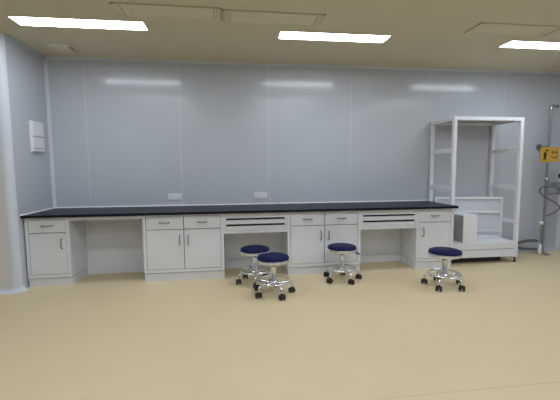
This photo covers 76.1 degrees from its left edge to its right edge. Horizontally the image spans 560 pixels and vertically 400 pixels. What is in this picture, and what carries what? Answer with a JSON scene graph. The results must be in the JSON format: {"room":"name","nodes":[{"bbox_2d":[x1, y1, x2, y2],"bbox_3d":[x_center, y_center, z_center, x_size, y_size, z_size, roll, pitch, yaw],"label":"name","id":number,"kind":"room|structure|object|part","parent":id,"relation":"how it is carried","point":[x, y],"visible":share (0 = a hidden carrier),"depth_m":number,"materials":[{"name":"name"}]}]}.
{"room":"clean room","nodes":[
{"label":"clean room","id":0,"kind":"room"},
{"bbox_2d":[0,146,10,288],"bbox_3d":[-3.944,-0.337,3.608,2.125,2.709,0.060,-1,5,-7],"label":"wall","id":1,"kind":"structure","parent":0,"point":[5,279],"depth_m":3.78,"materials":[{"name":"paint"}]},
{"bbox_2d":[0,285,28,294],"bbox_3d":[-3.872,0.987,3.728,2.250,0.050,0.145,-1,5,-7],"label":"baseboard","id":2,"kind":"structure","parent":1,"relation":"attached to","point":[5,291],"depth_m":3.83,"materials":[{"name":"white plastic"}]},
{"bbox_2d":[5,37,52,287],"bbox_3d":[-2.906,-0.399,4.209,0.060,2.709,0.840,-1,5,-7],"label":"wall","id":3,"kind":"structure","parent":0,"point":[25,69],"depth_m":4.04,"materials":[{"name":"paint"}]},
{"bbox_2d":[0,32,22,287],"bbox_3d":[-2.854,-0.358,3.757,0.075,2.709,0.075,-1,5,-7],"label":"trim","id":4,"kind":"structure","parent":3,"relation":"attached to","point":[6,144],"depth_m":3.75,"materials":[{"name":"paint"}]},
{"bbox_2d":[4,33,45,58],"bbox_3d":[-2.866,-1.729,4.071,0.035,0.035,0.790,-1,5,-7],"label":"trim","id":5,"kind":"structure","parent":3,"relation":"attached to","point":[8,36],"depth_m":4.01,"materials":[{"name":"paint"}]},
{"bbox_2d":[29,120,44,152],"bbox_3d":[-2.864,-0.742,4.220,0.040,0.356,0.256,-1,5,-7],"label":"box","id":6,"kind":"object","parent":3,"relation":"attached to","point":[36,132],"visible":1,"depth_m":4.17,"materials":[{"name":"white plastic"}]},
{"bbox_2d":[20,208,53,215],"bbox_3d":[-2.866,0.133,4.254,0.012,0.012,0.757,-1,5,-7],"label":"trim","id":7,"kind":"structure","parent":3,"relation":"attached to","point":[48,208],"depth_m":4.20,"materials":[{"name":"grey metal"}]},
{"bbox_2d":[0,250,559,399],"bbox_3d":[0.110,1.236,1.481,9.760,0.100,7.400,-1,5,-7],"label":"floor","id":8,"kind":"structure","parent":0,"point":[389,334],"depth_m":2.81,"materials":[{"name":"beige plastic"}]},
{"bbox_2d":[24,217,87,286],"bbox_3d":[-2.624,0.557,4.303,0.457,0.785,0.698,-1,5,-7],"label":"base cabinet","id":9,"kind":"object","parent":8,"relation":"on","point":[56,248],"visible":0.91,"depth_m":4.01,"materials":[{"name":"metal"}]},
{"bbox_3d":[-2.588,0.289,3.980,0.381,0.146,0.020,-1,5,-7],"label":"drawer","id":10,"kind":"part","parent":9,"relation":"part of","materials":[{"name":"metal"}]},
{"bbox_3d":[-2.585,0.601,4.008,0.381,0.464,0.020,-1,5,-7],"label":"door","id":11,"kind":"part","parent":9,"relation":"part of","materials":[{"name":"wood"}]},
{"bbox_2d":[20,201,458,218],"bbox_3d":[-0.325,0.106,4.582,5.130,0.030,0.757,-1,5,-7],"label":"countertop","id":12,"kind":"structure","parent":9,"relation":"on","point":[389,205],"depth_m":4.41,"materials":[{"name":"black stone"}]},
{"bbox_2d":[69,216,141,220],"bbox_3d":[-1.973,0.206,4.073,0.787,0.054,0.060,-1,5,-7],"label":"rail","id":13,"kind":"object","parent":12,"relation":"attached to","point":[110,217],"visible":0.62,"depth_m":4.04,"materials":[{"name":"metal"}]},
{"bbox_2d":[223,212,287,233],"bbox_3d":[-0.315,0.253,4.477,0.762,0.245,0.420,-1,5,-7],"label":"drawer unit","id":14,"kind":"object","parent":12,"relation":"attached to","point":[240,222],"visible":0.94,"depth_m":4.28,"materials":[{"name":"metal"}]},
{"bbox_3d":[-0.289,0.258,4.285,0.698,0.048,0.034,-1,5,-7],"label":"drawer","id":15,"kind":"part","parent":14,"relation":"part of","materials":[{"name":"metal"}]},
{"bbox_3d":[-0.289,0.331,4.292,0.698,0.048,0.034,-1,5,-7],"label":"drawer","id":16,"kind":"part","parent":14,"relation":"part of","materials":[{"name":"metal"}]},
{"bbox_2d":[361,209,416,229],"bbox_3d":[1.341,0.222,4.691,0.739,0.245,0.420,-1,5,-7],"label":"drawer unit","id":17,"kind":"object","parent":12,"relation":"attached to","point":[370,219],"visible":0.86,"depth_m":4.49,"materials":[{"name":"wood"}]},
{"bbox_3d":[1.366,0.300,4.506,0.675,0.048,0.034,-1,5,-7],"label":"drawer","id":18,"kind":"part","parent":17,"relation":"part of","materials":[{"name":"metal"}]},
{"bbox_3d":[1.366,0.227,4.499,0.675,0.048,0.034,-1,5,-7],"label":"drawer","id":19,"kind":"part","parent":17,"relation":"part of","materials":[{"name":"wood"}]},
{"bbox_2d":[85,219,143,273],"bbox_3d":[-2.024,0.533,4.518,0.787,0.784,0.036,-1,5,-7],"label":"panel","id":20,"kind":"object","parent":8,"relation":"on","point":[113,246],"visible":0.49,"depth_m":4.51,"materials":[{"name":"metal"}]},
{"bbox_2d":[142,214,225,281],"bbox_3d":[-1.160,0.529,4.493,0.919,0.785,0.698,-1,5,-7],"label":"base cabinet","id":21,"kind":"object","parent":8,"relation":"on","point":[175,247],"visible":1,"depth_m":4.19,"materials":[{"name":"metal"}]},
{"bbox_3d":[-1.334,0.266,4.142,0.417,0.146,0.020,-1,5,-7],"label":"drawer","id":22,"kind":"part","parent":21,"relation":"part of","materials":[{"name":"metal"}]},
{"bbox_3d":[-1.332,0.578,4.170,0.417,0.464,0.020,-1,5,-7],"label":"door","id":23,"kind":"part","parent":21,"relation":"part of","materials":[{"name":"metal"}]},
{"bbox_3d":[-0.912,0.258,4.196,0.417,0.146,0.020,-1,5,-7],"label":"drawer","id":24,"kind":"part","parent":21,"relation":"part of","materials":[{"name":"metal"}]},
{"bbox_3d":[-0.910,0.570,4.225,0.417,0.464,0.020,-1,5,-7],"label":"door","id":25,"kind":"part","parent":21,"relation":"part of","materials":[{"name":"metal"}]},
{"bbox_2d":[236,245,270,287],"bbox_3d":[-0.276,0.741,4.129,0.445,0.414,0.450,3,6,30],"label":"stool","id":26,"kind":"object","parent":8,"relation":"on","point":[253,251],"visible":0.86,"depth_m":4.04,"materials":[{"name":"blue metal"}]},
{"bbox_3d":[-0.286,0.560,4.096,0.334,0.046,0.334,3,6,30],"label":"seat","id":27,"kind":"part","parent":26,"relation":"part of","materials":[{"name":"blue plastic"}]},
{"bbox_2d":[225,232,282,267],"bbox_3d":[-0.343,0.501,4.735,0.762,0.784,0.036,-1,5,-7],"label":"panel","id":28,"kind":"object","parent":8,"relation":"on","point":[234,243],"visible":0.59,"depth_m":4.73,"materials":[{"name":"metal"}]},
{"bbox_2d":[254,252,294,300],"bbox_3d":[-0.066,0.774,3.753,0.445,0.414,0.450,1,5,11],"label":"stool","id":29,"kind":"object","parent":8,"relation":"on","point":[273,259],"visible":1,"depth_m":3.65,"materials":[{"name":"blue metal"}]},
{"bbox_3d":[-0.172,0.882,3.801,0.187,0.068,0.025,2,6,28],"label":"leg","id":30,"kind":"part","parent":29,"relation":"part of","materials":[{"name":"silver metal"}]},
{"bbox_3d":[-0.071,0.592,3.718,0.334,0.046,0.334,1,5,11],"label":"seat","id":31,"kind":"part","parent":29,"relation":"part of","materials":[{"name":"blue fabric"}]},
{"bbox_3d":[0.048,0.884,3.760,0.187,0.068,0.025,-1,5,-7],"label":"leg","id":32,"kind":"part","parent":29,"relation":"part of","materials":[{"name":"silver metal"}]},
{"bbox_2d":[283,211,360,274],"bbox_3d":[0.508,0.497,4.708,0.917,0.785,0.698,-1,5,-7],"label":"base cabinet","id":33,"kind":"object","parent":8,"relation":"on","point":[307,239],"visible":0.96,"depth_m":4.40,"materials":[{"name":"metal"}]},
{"bbox_3d":[0.334,0.234,4.358,0.416,0.146,0.020,-1,5,-7],"label":"drawer","id":34,"kind":"part","parent":33,"relation":"part of","materials":[{"name":"metal"}]},
{"bbox_3d":[0.337,0.546,4.386,0.416,0.464,0.020,-1,5,-7],"label":"door","id":35,"kind":"part","parent":33,"relation":"part of","materials":[{"name":"metal"}]},
{"bbox_3d":[0.757,0.538,4.440,0.416,0.464,0.020,-1,5,-7],"label":"door","id":36,"kind":"part","parent":33,"relation":"part of","materials":[{"name":"metal"}]},
{"bbox_3d":[0.755,0.226,4.412,0.416,0.146,0.020,-1,5,-7],"label":"drawer","id":37,"kind":"part","parent":33,"relation":"part of","materials":[{"name":"wood"}]},
{"bbox_2d":[323,243,361,284],"bbox_3d":[0.742,0.728,4.190,0.450,0.414,0.445,-1,5,-3],"label":"stool","id":38,"kind":"object","parent":8,"relation":"on","point":[341,249],"visible":1,"depth_m":4.11,"materials":[{"name":"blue metal"}]},
{"bbox_3d":[0.722,0.545,4.172,0.334,0.046,0.334,-1,5,-3],"label":"seat","id":39,"kind":"part","parent":38,"relation":"part of","materials":[{"name":"blue fabric"}]},
{"bbox_2d":[360,228,399,262],"bbox_3d":[1.312,0.470,4.949,0.739,0.784,0.036,-1,5,-7],"label":"panel","id":40,"kind":"object","parent":8,"relation":"on","point":[376,245],"visible":0.41,"depth_m":4.97,"materials":[{"name":"metal"}]},
{"bbox_2d":[400,208,453,268],"bbox_3d":[1.942,0.470,4.894,0.493,0.785,0.698,-1,5,-7],"label":"base cabinet","id":41,"kind":"object","parent":8,"relation":"on","point":[434,228],"visible":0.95,"depth_m":4.59,"materials":[{"name":"metal"}]},
{"bbox_3d":[1.981,0.515,4.599,0.417,0.464,0.020,-1,5,-7],"label":"door","id":42,"kind":"part","parent":41,"relation":"part of","materials":[{"name":"metal"}]},
{"bbox_3d":[1.978,0.203,4.571,0.417,0.146,0.020,-1,5,-7],"label":"drawer","id":43,"kind":"part","parent":41,"relation":"part of","materials":[{"name":"wood"}]},
{"bbox_2d":[421,247,464,291],"bbox_3d":[1.829,0.743,3.941,0.459,0.414,0.454,-2,5,-15],"label":"stool","id":44,"kind":"object","parent":8,"relation":"on","point":[444,253],"visible":1,"depth_m":3.87,"materials":[{"name":"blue metal"}]},
{"bbox_3d":[1.699,0.851,3.988,0.190,0.068,0.025,2,6,21],"label":"leg","id":45,"kind":"part","parent":44,"relation":"part of","materials":[{"name":"silver metal"}]},
{"bbox_3d":[1.809,0.560,3.919,0.341,0.046,0.341,-2,5,-15],"label":"seat","id":46,"kind":"part","parent":44,"relation":"part of","materials":[{"name":"blue fabric"}]},
{"bbox_2d":[428,116,524,262],"bbox_3d":[2.718,-0.138,5.043,1.003,1.957,0.568,-1,5,-7],"label":"storage rack","id":47,"kind":"object","parent":8,"relation":"on","point":[484,249],"visible":0.66,"depth_m":4.87,"materials":[{"name":"white metal"}]},
{"bbox_3d":[2.209,-0.187,5.236,0.046,1.887,0.046,-1,5,-7],"label":"post","id":48,"kind":"part","parent":47,"relation":"part of","materials":[{"name":"white metal"}]},
{"bbox_3d":[2.236,-1.080,4.896,0.046,0.046,0.474,-1,5,-7],"label":"rail","id":49,"kind":"part","parent":47,"relation":"part of","materials":[{"name":"white metal"}]},
{"bbox_3d":[2.276,-0.141,4.722,0.046,1.887,0.046,-1,5,-7],"label":"post","id":50,"kind":"part","parent":47,"relation":"part of","materials":[{"name":"white metal"}]},
{"bbox_3d":[2.677,-1.112,5.215,0.911,0.046,0.046,-1,5,-7],"label":"rail","id":51,"kind":"part","parent":47,"relation":"part of","materials":[{"name":"white metal"}]},
{"bbox_2d":[453,212,477,242],"bbox_3d":[2.538,0.375,4.978,0.208,0.376,0.342,-1,5,-7],"label":"appliance box","id":52,"kind":"object","parent":47,"relation":"on","point":[465,224],"visible":0.86,"depth_m":4.82,"materials":[{"name":"grey paint"}]},
{"bbox_3d":[2.536,0.196,4.962,0.208,0.016,0.342,-1,5,-7],"label":"lid","id":53,"kind":"part","parent":52,"relation":"part of","materials":[{"name":"white metal"}]},
{"bbox_3d":[2.559,0.394,4.818,0.204,0.366,0.016,-1,5,-7],"label":"panel","id":54,"kind":"part","parent":52,"relation":"part of","materials":[{"name":"white plastic"}]},
{"bbox_2d":[435,197,502,237],"bbox_3d":[2.723,0.248,5.180,0.935,0.590,0.028,0,5,5],"label":"frame","id":55,"kind":"object","parent":47,"relation":"on","point":[489,210],"visible":0.58,"depth_m":5.16,"materials":[{"name":"white metal"}]},
{"bbox_3d":[3.175,0.248,5.143,0.028,0.590,0.028,0,5,5],"label":"post","id":56,"kind":"part","parent":55,"relation":"part of","materials":[{"name":"white metal"}]},
{"bbox_3d":[2.711,-1.099,4.957,0.911,0.014,0.474,-1,5,-7],"label":"panel","id":57,"kind":"part","parent":47,"relation":"part of","materials":[{"name":"white metal"}]},
{"bbox_3d":[2.688,0.752,4.939,0.783,0.196,0.010,-1,5,-7],"label":"kick panel","id":58,"kind":"part","parent":47,"relation":"part of","materials":[{"name":"white metal"}]},
{"bbox_3d":[2.744,-1.067,4.701,0.911,0.046,0.046,-1,5,-7],"label":"rail","id":59,"kind":"part","parent":47,"relation":"part of","materials":[{"name":"white metal"}]},
{"bbox_3d":[3.158,-0.205,5.359,0.046,1.887,0.046,-1,5,-7],"label":"post","id":60,"kind":"part","parent":47,"relation":"part of","materials":[{"name":"white metal"}]},
{"bbox_3d":[3.185,-1.099,5.019,0.046,0.046,0.474,-1,5,-7],"label":"rail","id":61,"kind":"part","parent":47,"relation":"part of","materials":[{"name":"white metal"}]},
{"bbox_3d":[3.225,-0.159,4.845,0.046,1.887,0.046,-1,5,-7],"label":"post","id":62,"kind":"part","parent":47,"relation":"part of","materials":[{"name":"white metal"}]},
{"bbox_2d":[535,105,559,254],"bbox_3d":[4.076,-0.288,5.309,0.568,2.189,0.342,0,5,9],"label":"shower","id":63,"kind":"object","parent":8,"relation":"on","point":[543,223],"visible":0.99,"depth_m":5.26,"materials":[{"name":"silver metal"}]},
{"bbox_2d":[518,239,537,249],"bbox_3d":[3.713,0.672,5.403,0.306,0.176,0.059,1,5,19],"label":"hose","id":64,"kind":"object","parent":63,"relation":"attached to","point":[526,240],"visible":0.74,"depth_m":5.38,"materials":[{"name":"grey rubber"}]},
{"bbox_2d":[540,147,558,161],"bbox_3d":[3.909,-0.658,5.186,0.305,0.216,0.008,-1,5,-9],"label":"safety sign","id":65,"kind":"object","parent":63,"relation":"attached to","point":[547,154],"visible":1,"depth_m":5.18,"materials":[{"name":"yellow plastic"}]},
{"bbox_2d":[0,0,559,71],"bbox_3d":[0.090,-1.562,1.228,9.760,0.100,7.400,-1,5,-7],"label":"ceiling","id":66,"kind":"structure","parent":0,"point":[424,33],"depth_m":3.72,"materials":[{"name":"paint"}]},
{"bbox_2d":[46,43,79,52],"bbox_3d":[-2.478,-1.737,4.095,0.250,0.030,0.244,-1,5,-7],"label":"ceiling vent","id":67,"kind":"object","parent":66,"relation":"in","point":[58,47],"visible":1,"depth_m":4.05,"materials":[{"name":"metal"}]},
{"bbox_3d":[-2.496,-1.739,4.098,0.205,0.026,0.230,-1,5,-7],"label":"plate","id":68,"kind":"part","parent":67,"relation":"part of","materials":[{"name":"paint"}]},
{"bbox_2d":[7,15,148,30],"bbox_3d":[-1.899,-1.690,3.421,1.187,0.010,0.217,-1,5,-7],"label":"recessed light","id":69,"kind":"object","parent":66,"relation":"in","point":[21,20],"visible":1,"depth_m":3.41,"materials":[{"name":"paint"}]},
{"bbox_2d":[109,2,221,20],"bbox_3d":[-0.991,-1.675,3.191,0.933,0.012,0.269,-1,5,-7],"label":"ceiling vent","id":70,"kind":"object","parent":66,"relation":"in","point":[139,10],"visible":1,"depth_m":3.17,"materials":[{"name":"metal"}]},
{"bbox_2d":[222,9,325,26],"bbox_3d":[-0.063,-1.695,3.343,0.943,0.012,0.269,-1,5,-7],"label":"ceiling vent","id":71,"kind":"object","parent":66,"relation":"in","point":[228,16],"visible":1,"depth_m":3.33,"materials":[{"name":"metal"}]},
{"bbox_2d":[278,30,390,42],"bbox_3d":[0.579,-1.745,3.827,1.187,0.010,0.217,-1,5,-7],"label":"recessed light","id":72,"kind":"object","parent":66,"relation":"in","point":[284,34],"visible":1,"depth_m":3.81,"materials":[{"name":"paint"}]},
{"bbox_2d":[464,22,559,36],"bbox_3d":[2.375,-1.742,3.666,0.883,0.012,0.269,-1,5,-7],"label":"ceiling vent","id":73,"kind":"object","parent":66,"relation":"in","point":[485,28],"visible":1,"depth_m":3.65,"materials":[{"name":"metal"}]},
{"bbox_2d":[498,40,559,49],"bbox_3d":[3.153,-1.793,4.155,1.187,0.010,0.217,-1,5,-7],"label":"recessed light","id":74,"kind":"object","parent":66,"relation":"in","point":[513,43],"visible":1,"depth_m":4.11,"materials":[{"name":"paint"}]},
{"bbox_2d":[542,28,559,37],"bbox_3d":[3.272,-1.760,3.783,0.883,0.012,0.269,-1,5,-7],"label":"ceiling vent","id":75,"kind":"object","parent":66,"relation":"in","point":[556,33],"visible":0.94,"depth_m":3.79,"materials":[{"name":"metal"}]},
{"bbox_2d":[545,65,559,71],"bbox_3d":[3.994,-1.875,5.104,0.250,0.030,0.244,-1,5,-7],"label":"ceiling vent","id":76,"kind":"object","parent":66,"relation":"in","point":[556,68],"visible":1,"depth_m":5.11,"materials":[{"name":"paint"}]},
{"bbox_2d":[47,59,559,246],"bbox_3d":[0.668,-0.505,5.094,7.460,2.709,0.100,-1,5,-7],"label":"wall","id":77,"kind":"structure","parent":0,"point":[309,149],"depth_m":4.94,"materials":[{"name":"paint"}]},
{"bbox_2d":[43,58,56,207],"bbox_3d":[-2.908,-0.431,4.566,0.030,2.709,0.030,-1,5,-7],"label":"trim","id":78,"kind":"structure","parent":77,"relation":"attached to","point":[44,59],"depth_m":4.53,"materials":[{"name":"paint"}]},
{"bbox_2d":[83,63,90,201],"bbox_3d":[-2.477,-0.441,4.637,0.008,2.709,0.003,-1,5,-7],"label":"trim","id":79,"kind":"structure","parent":77,"relation":"attached to","point":[83,63],"depth_m":4.60,"materials":[{"name":"grey metal"}]},
{"bbox_2d":[168,193,181,199],"bbox_3d":[-1.414,-0.042,4.805,0.180,0.088,0.013,-1,5,-7],"label":"wall socket","id":80,"kind":"object","parent":77,"relation":"attached to","point":[178,196],"visible":1,"depth_m":4.80,"materials":[{"name":"white plastic"}]},
{"bbox_2d":[178,63,182,204],"bbox_3d":[-1.318,-0.463,4.787,0.008,2.709,0.003,-1,5,-7],"label":"trim","id":81,"kind":"structure","parent":77,"relation":"attached to","point":[178,63],"depth_m":4.75,"materials":[{"name":"grey metal"}]},
{"bbox_2d":[56,200,426,207],"bbox_3d":[-0.375,0.052,4.950,5.133,0.012,0.012,-1,5,-7],"label":"trim","id":82,"kind":"structure","parent":77,"relation":"attached to","point":[391,200],"depth_m":4.92,"materials":[{"name":"grey metal"}]},
{"bbox_2d":[254,192,266,198],"bbox_3d":[-0.268,-0.064,4.953,0.180,0.088,0.013,-1,5,-7],"label":"wall socket","id":83,"kind":"object","parent":77,"relation":"attached to","point":[257,195],"visible":1,"depth_m":4.95,"materials":[{"name":"white plastic"}]},
{"bbox_2d":[268,72,269,202],"bbox_3d":[-0.150,-0.485,4.938,0.008,2.709,0.003,-1,5,-7],"label":"trim","id":84,"kind":"structure","parent":77,"relation":"attached to","point":[268,72],"depth_m":4.88,"materials":[{"name":"grey metal"}]},
{"bbox_2d":[45,56,559,73],"bbox_3d":[0.716,-1.836,4.917,7.360,0.026,0.026,-1,5,-7],"label":"trim","id":85,"kind":"structure","parent":77,"relation":"attached to","point":[46,57],"depth_m":4.85,"materials":[{"name":"paint"}]},
{"bbox_2d":[350,72,351,201],"bbox_3d":[1.007,-0.507,5.088,0.008,2.709,0.003,-1,5,-7],"label":"trim","id":86,"kind":"structure","parent":77,"relation":"attached to","point":[351,72],"depth_m":5.03,"materials":[{"name":"grey metal"}]},
{"bbox_2d":[427,81,430,199],"bbox_3d":[2.171,-0.529,5.239,0.008,2.709,0.003,-1,5,-7],"label":"trim","id":87,"kind":"structure","parent":77,"relation":"attached to","point":[430,81],"depth_m":5.20,"materials":[{"name":"grey metal"}]},
{"bbox_2d":[499,72,505,196],"bbox_3d":[3.332,-0.551,5.389,0.008,2.709,0.003,-1,5,-7],"label":"trim","id":88,"kind":"structure","parent":77,"relation":"attached to","point":[505,72],"depth_m":5.35,"materials":[{"name":"grey metal"}]},
{"bbox_2d":[518,246,557,251],"bbox_3d":[3.286,0.776,5.476,2.220,0.050,0.050,-1,5,-7],"label":"baseboard","id":89,"kind":"structure","parent":77,"relation":"attached to","point":[550,247],"depth_m":5.59,"materials":[{"name":"paint"}]},
{"bbox_2d":[555,178,559,247],"bbox_3d":[4.352,-0.568,5.495,0.050,2.709,0.050,-1,5,-7],"label":"trim","id":90,"kind":"structure","parent":77,"relation":"attached to","point":[557,242],"depth_m":5.60,"materials":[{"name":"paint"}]}
]}

